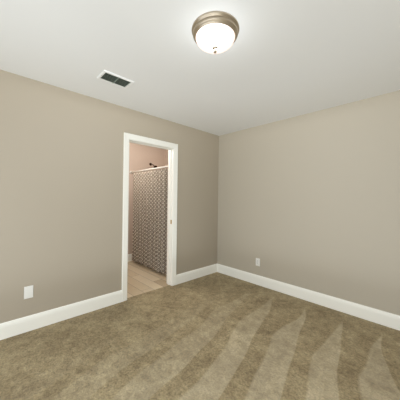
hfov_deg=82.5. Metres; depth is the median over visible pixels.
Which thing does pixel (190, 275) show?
baseboard
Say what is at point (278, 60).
ceiling
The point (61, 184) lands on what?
wall
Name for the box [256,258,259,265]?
duplex electrical outlet
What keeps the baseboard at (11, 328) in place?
attached to the wall at (61, 184)
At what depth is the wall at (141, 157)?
4.80 m
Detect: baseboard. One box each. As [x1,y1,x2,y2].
[0,290,121,339]
[176,264,215,284]
[216,264,399,330]
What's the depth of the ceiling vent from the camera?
2.19 m
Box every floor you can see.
[0,272,399,399]
[127,261,167,297]
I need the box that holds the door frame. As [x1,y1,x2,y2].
[122,132,177,301]
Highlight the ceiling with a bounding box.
[0,0,399,145]
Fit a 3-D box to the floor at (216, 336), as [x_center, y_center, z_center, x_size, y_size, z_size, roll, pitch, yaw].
[0.103,1.332,1.461,4.190,0.060,3.610,1,0,-44]
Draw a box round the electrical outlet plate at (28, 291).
[24,285,32,298]
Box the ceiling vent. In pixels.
[97,70,133,88]
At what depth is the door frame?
3.39 m
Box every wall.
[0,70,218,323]
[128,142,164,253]
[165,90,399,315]
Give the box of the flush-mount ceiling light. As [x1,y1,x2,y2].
[192,11,238,53]
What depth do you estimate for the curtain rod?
4.17 m
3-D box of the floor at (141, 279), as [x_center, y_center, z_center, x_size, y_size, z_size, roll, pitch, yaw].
[-1.295,1.313,3.820,2.940,0.058,1.730,1,0,-44]
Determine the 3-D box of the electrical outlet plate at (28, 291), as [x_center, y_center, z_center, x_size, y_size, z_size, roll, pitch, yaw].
[-1.658,0.902,2.207,0.072,0.118,0.007,1,0,-44]
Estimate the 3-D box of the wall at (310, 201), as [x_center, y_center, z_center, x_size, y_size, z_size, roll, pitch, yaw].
[0.990,0.094,3.494,0.120,2.440,5.340,1,0,-44]
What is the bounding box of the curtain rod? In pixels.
[130,166,167,173]
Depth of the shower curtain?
4.08 m
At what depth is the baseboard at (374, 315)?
2.84 m
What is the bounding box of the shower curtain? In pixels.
[132,169,167,274]
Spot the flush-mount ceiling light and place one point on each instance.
(215, 32)

